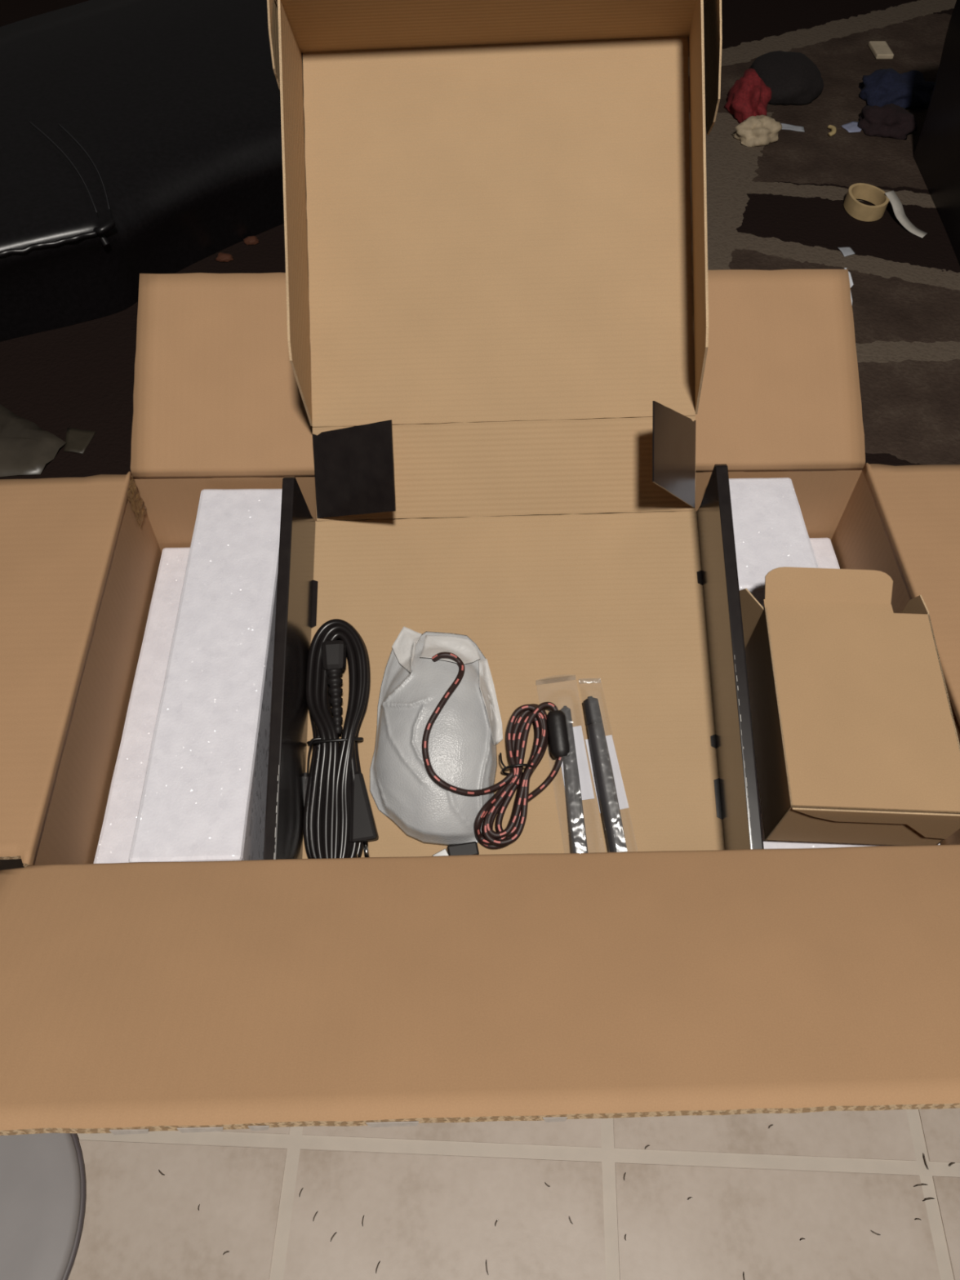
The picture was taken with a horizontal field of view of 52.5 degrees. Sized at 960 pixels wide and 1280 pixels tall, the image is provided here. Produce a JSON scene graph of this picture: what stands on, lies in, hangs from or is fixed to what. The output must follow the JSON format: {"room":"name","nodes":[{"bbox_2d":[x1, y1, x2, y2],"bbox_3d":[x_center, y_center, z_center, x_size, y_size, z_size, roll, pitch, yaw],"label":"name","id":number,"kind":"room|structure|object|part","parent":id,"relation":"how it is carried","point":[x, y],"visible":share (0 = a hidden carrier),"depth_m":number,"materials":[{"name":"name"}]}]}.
{"room":"living room","nodes":[
{"label":"living room","id":0,"kind":"room"},
{"bbox_2d":[0,858,959,1279],"bbox_3d":[-0.002,-0.487,1.709,5.200,0.060,5.000,-1,54,-1],"label":"floor","id":1,"kind":"structure","parent":0,"point":[431,1197],"depth_m":0.93,"materials":[{"name":"tile"}]},
{"bbox_2d":[0,1133,85,1279],"bbox_3d":[-0.524,0.546,0.895,0.310,0.018,0.310,-1,54,-1],"label":"lid","id":2,"kind":"object","parent":1,"relation":"on","point":[42,1178],"visible":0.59,"depth_m":0.90,"materials":[{"name":"grey plastic"}]},
{"bbox_2d":[0,0,959,479],"bbox_3d":[-0.025,-1.174,2.175,5.200,0.003,3.340,-1,54,-1],"label":"carpet","id":3,"kind":"object","parent":1,"relation":"on","point":[778,205],"depth_m":1.88,"materials":[{"name":"brown carpet"}]},
{"bbox_2d":[0,404,66,476],"bbox_3d":[-0.762,-0.318,1.531,0.225,0.008,0.180,-1,54,-1],"label":"plastic sheet","id":4,"kind":"object","parent":3,"relation":"on","point":[25,448],"visible":1,"depth_m":1.52,"materials":[{"name":"plastic"}]},
{"bbox_2d":[63,427,95,453],"bbox_3d":[-0.638,-0.314,1.533,0.048,0.003,0.052,8,54,5],"label":"scrap","id":5,"kind":"object","parent":3,"relation":"on","point":[77,440],"visible":1,"depth_m":1.53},
{"bbox_2d":[0,0,306,342],"bbox_3d":[-1.035,-0.904,1.837,1.712,0.201,1.061,-29,59,-20],"label":"leather seat","id":6,"kind":"object","parent":3,"relation":"on","point":[137,137],"visible":0.82,"depth_m":1.76,"materials":[{"name":"black leather"}]},
{"bbox_2d":[214,252,233,262],"bbox_3d":[-0.481,-0.720,1.828,0.037,0.011,0.024,-1,54,-1],"label":"crumb","id":7,"kind":"object","parent":3,"relation":"on","point":[221,257],"visible":1,"depth_m":1.82,"materials":[{"name":"brown food"}]},
{"bbox_2d":[243,235,258,245],"bbox_3d":[-0.438,-0.767,1.862,0.029,0.011,0.022,-14,55,-11],"label":"crumb","id":8,"kind":"object","parent":3,"relation":"on","point":[250,240],"visible":1,"depth_m":1.86,"materials":[{"name":"brown food"}]},
{"bbox_2d":[723,68,771,123],"bbox_3d":[0.602,-1.218,2.166,0.097,0.079,0.194,-1,54,-1],"label":"cloth","id":9,"kind":"object","parent":3,"relation":"on","point":[749,95],"visible":0.82,"depth_m":2.14,"materials":[{"name":"red fabric"}]},
{"bbox_2d":[731,114,782,146],"bbox_3d":[0.603,-1.112,2.111,0.106,0.042,0.092,-1,54,-1],"label":"crumpled paper","id":10,"kind":"object","parent":3,"relation":"on","point":[762,130],"visible":1,"depth_m":2.10,"materials":[{"name":"beige paper"}]},
{"bbox_2d":[749,50,823,105],"bbox_3d":[0.708,-1.311,2.243,0.168,0.065,0.202,-1,54,-1],"label":"clothing","id":11,"kind":"object","parent":3,"relation":"on","point":[793,78],"visible":0.83,"depth_m":2.21,"materials":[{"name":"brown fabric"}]},
{"bbox_2d":[781,123,804,132],"bbox_3d":[0.686,-1.136,2.153,0.064,0.003,0.024,11,54,7],"label":"paper scrap","id":12,"kind":"object","parent":3,"relation":"on","point":[784,126],"visible":0.84,"depth_m":2.15,"materials":[{"name":"white paper"}]},
{"bbox_2d":[827,124,836,136],"bbox_3d":[0.774,-1.121,2.139,0.019,0.010,0.044,9,54,6],"label":"crumb","id":13,"kind":"object","parent":3,"relation":"on","point":[833,130],"visible":1,"depth_m":2.13,"materials":[{"name":"beige food"}]},
{"bbox_2d":[837,246,854,257],"bbox_3d":[0.705,-0.748,1.869,0.024,0.003,0.033,-10,54,-8],"label":"paper scrap","id":14,"kind":"object","parent":3,"relation":"on","point":[846,251],"visible":1,"depth_m":1.87,"materials":[{"name":"white paper"}]},
{"bbox_2d":[841,120,862,132],"bbox_3d":[0.834,-1.140,2.158,0.065,0.003,0.041,-30,59,-21],"label":"paper scrap","id":15,"kind":"object","parent":3,"relation":"on","point":[852,126],"visible":0.95,"depth_m":2.15,"materials":[{"name":"white paper"}]},
{"bbox_2d":[868,40,893,58],"bbox_3d":[0.979,-1.440,2.375,0.042,0.012,0.076,-1,54,-1],"label":"switch plate","id":16,"kind":"object","parent":3,"relation":"on","point":[880,49],"visible":1,"depth_m":2.36,"materials":[{"name":"beige plastic"}]},
{"bbox_2d":[843,182,927,238],"bbox_3d":[0.811,-0.856,1.929,0.176,0.036,0.080,25,57,17],"label":"tape roll","id":17,"kind":"object","parent":3,"relation":"on","point":[875,195],"visible":1,"depth_m":1.93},
{"bbox_2d":[857,103,918,140],"bbox_3d":[0.903,-1.154,2.144,0.132,0.044,0.117,-1,54,-1],"label":"cloth","id":18,"kind":"object","parent":3,"relation":"on","point":[893,121],"visible":1,"depth_m":2.13,"materials":[{"name":"brown fabric"}]},
{"bbox_2d":[858,68,934,109],"bbox_3d":[0.959,-1.273,2.228,0.173,0.050,0.154,-1,54,-1],"label":"cloth","id":19,"kind":"object","parent":3,"relation":"on","point":[909,90],"visible":0.92,"depth_m":2.21,"materials":[{"name":"blue fabric"}]},
{"bbox_2d":[913,0,959,265],"bbox_3d":[1.316,-0.764,1.642,0.996,0.401,1.083,-1,54,-1],"label":"couch","id":20,"kind":"object","parent":3,"relation":"on","point":[936,155],"visible":1,"depth_m":1.91,"materials":[{"name":"black leather"}]},
{"bbox_2d":[0,267,959,1135],"bbox_3d":[0.026,0.078,0.961,1.156,0.474,0.798,-1,54,-1],"label":"carton","id":21,"kind":"object","parent":1,"relation":"on","point":[184,997],"visible":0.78,"depth_m":0.68,"materials":[{"name":"brown cardboard"}]},
{"bbox_3d":[-0.347,0.112,1.000,0.005,0.362,0.425,-1,54,-1],"label":"wall panel","id":22,"kind":"part","parent":21,"relation":"part of","materials":[{"name":"brown cardboard"}]},
{"bbox_2d":[93,547,190,863],"bbox_3d":[-0.310,0.139,1.038,0.062,0.260,0.408,-1,54,-1],"label":"foam slab","id":23,"kind":"object","parent":21,"relation":"in","point":[121,815],"visible":0.15,"depth_m":0.93,"materials":[{"name":"white plastic"}]},
{"bbox_2d":[128,488,282,862],"bbox_3d":[-0.234,0.112,1.002,0.088,0.352,0.401,-1,54,-1],"label":"foam block","id":24,"kind":"object","parent":21,"relation":"in","point":[203,797],"visible":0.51,"depth_m":0.83,"materials":[{"name":"white plastic"}]},
{"bbox_3d":[0.020,-0.063,1.134,0.740,0.362,0.005,-1,54,-1],"label":"wall panel","id":25,"kind":"part","parent":21,"relation":"part of","materials":[{"name":"brown cardboard"}]},
{"bbox_2d":[262,0,764,859],"bbox_3d":[0.021,-0.188,0.853,0.405,0.516,0.730,-1,54,-1],"label":"box","id":26,"kind":"object","parent":21,"relation":"in","point":[496,302],"visible":0.89,"depth_m":0.94,"materials":[{"name":"cardboard"}]},
{"bbox_3d":[-0.171,-0.402,0.912,0.008,0.292,0.302,-1,54,-2],"label":"lid","id":27,"kind":"part","parent":26,"relation":"part of","materials":[{"name":"cardboard"}]},
{"bbox_2d":[302,618,378,858],"bbox_3d":[-0.131,0.095,0.890,0.068,0.095,0.230,-4,54,-4],"label":"power cord","id":28,"kind":"object","parent":26,"relation":"in","point":[339,821],"visible":0.89,"depth_m":0.88,"materials":[{"name":"black rubber"}]},
{"bbox_2d":[369,626,502,845],"bbox_3d":[-0.041,0.083,0.894,0.122,0.078,0.195,-1,54,-1],"label":"bag","id":29,"kind":"object","parent":26,"relation":"in","point":[464,738],"visible":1,"depth_m":0.87,"materials":[{"name":"grey plastic"}]},
{"bbox_3d":[0.012,-0.569,0.887,0.383,0.095,0.064,0,54,0],"label":"lid","id":30,"kind":"part","parent":26,"relation":"part of","materials":[{"name":"cardboard"}]},
{"bbox_2d":[422,652,571,856],"bbox_3d":[0.015,0.105,0.878,0.134,0.086,0.175,-1,54,-1],"label":"cable","id":31,"kind":"object","parent":26,"relation":"in","point":[553,727],"visible":1,"depth_m":0.87,"materials":[{"name":"fabric"}]},
{"bbox_3d":[0.018,-0.392,0.940,0.373,0.243,0.296,-1,54,-1],"label":"lid panel","id":32,"kind":"part","parent":26,"relation":"part of","materials":[{"name":"cardboard"}]},
{"bbox_3d":[0.024,-0.168,0.953,0.375,0.087,0.066,0,54,0],"label":"panel","id":33,"kind":"part","parent":26,"relation":"part of","materials":[{"name":"cardboard"}]},
{"bbox_3d":[0.027,0.050,0.910,0.383,0.142,0.350,-1,54,-1],"label":"floor panel","id":34,"kind":"part","parent":26,"relation":"part of","materials":[{"name":"cardboard"}]},
{"bbox_2d":[560,725,594,801],"bbox_3d":[0.083,0.121,0.878,0.038,0.068,0.177,-6,54,-5],"label":"paper","id":35,"kind":"object","parent":26,"relation":"in","point":[586,788],"visible":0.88,"depth_m":0.88,"materials":[{"name":"white paper"}]},
{"bbox_2d":[560,705,587,853],"bbox_3d":[0.085,0.136,0.872,0.016,0.059,0.150,-2,54,-3],"label":"stylus pen","id":36,"kind":"object","parent":35,"relation":"in","point":[575,806],"visible":0.8,"depth_m":0.86,"materials":[{"name":"plastic"}]},
{"bbox_2d":[585,734,629,813],"bbox_3d":[0.114,0.120,0.876,0.028,0.069,0.177,-8,54,-7],"label":"paper","id":37,"kind":"object","parent":26,"relation":"in","point":[622,799],"visible":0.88,"depth_m":0.88,"materials":[{"name":"white paper"}]},
{"bbox_2d":[582,696,627,852],"bbox_3d":[0.113,0.131,0.871,0.016,0.065,0.158,-7,54,-6],"label":"metal rod","id":38,"kind":"object","parent":37,"relation":"in","point":[603,771],"visible":0.78,"depth_m":0.87,"materials":[{"name":"plastic"}]},
{"bbox_3d":[0.199,-0.410,0.900,0.015,0.292,0.301,-1,54,-2],"label":"lid","id":39,"kind":"part","parent":26,"relation":"part of","materials":[{"name":"cardboard"}]},
{"bbox_2d":[728,477,818,607],"bbox_3d":[0.276,-0.002,1.090,0.085,0.356,0.148,-1,54,-1],"label":"foam block","id":40,"kind":"object","parent":21,"relation":"in","point":[771,533],"visible":0.22,"depth_m":0.95,"materials":[{"name":"white plastic"}]},
{"bbox_2d":[808,537,839,568],"bbox_3d":[0.353,0.023,1.131,0.068,0.262,0.150,-1,54,-1],"label":"foam slab","id":41,"kind":"object","parent":21,"relation":"in","point":[825,557],"visible":0.05,"depth_m":1.05,"materials":[{"name":"white plastic"}]},
{"bbox_2d":[754,751,940,848],"bbox_3d":[0.313,0.184,1.002,0.160,0.280,0.253,-1,54,-1],"label":"foam slab","id":42,"kind":"object","parent":21,"relation":"in","point":[767,844],"visible":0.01,"depth_m":0.83,"materials":[{"name":"white plastic"}]},
{"bbox_2d":[739,566,959,845],"bbox_3d":[0.315,0.058,0.834,0.159,0.116,0.228,-1,54,-1],"label":"box","id":43,"kind":"object","parent":42,"relation":"on","point":[855,738],"visible":0.91,"depth_m":0.81,"materials":[{"name":"cardboard"}]},
{"bbox_3d":[0.246,0.070,0.837,0.002,0.095,0.191,2,54,1],"label":"panel","id":44,"kind":"part","parent":43,"relation":"part of","materials":[{"name":"cardboard"}]},
{"bbox_3d":[0.316,0.093,0.869,0.143,0.019,0.183,2,54,1],"label":"panel","id":45,"kind":"part","parent":43,"relation":"part of","materials":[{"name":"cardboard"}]},
{"bbox_3d":[0.317,0.050,0.805,0.143,0.020,0.192,2,54,1],"label":"panel","id":46,"kind":"part","parent":43,"relation":"part of","materials":[{"name":"cardboard"}]},
{"bbox_3d":[0.313,0.152,0.789,0.143,0.078,0.009,2,54,1],"label":"panel","id":47,"kind":"part","parent":43,"relation":"part of","materials":[{"name":"cardboard"}]},
{"bbox_3d":[0.387,0.076,0.835,0.002,0.095,0.191,2,54,1],"label":"panel","id":48,"kind":"part","parent":43,"relation":"part of","materials":[{"name":"cardboard"}]},
{"bbox_3d":[0.398,0.100,1.020,0.005,0.362,0.425,-1,54,-1],"label":"wall panel","id":49,"kind":"part","parent":21,"relation":"part of","materials":[{"name":"brown cardboard"}]}
]}

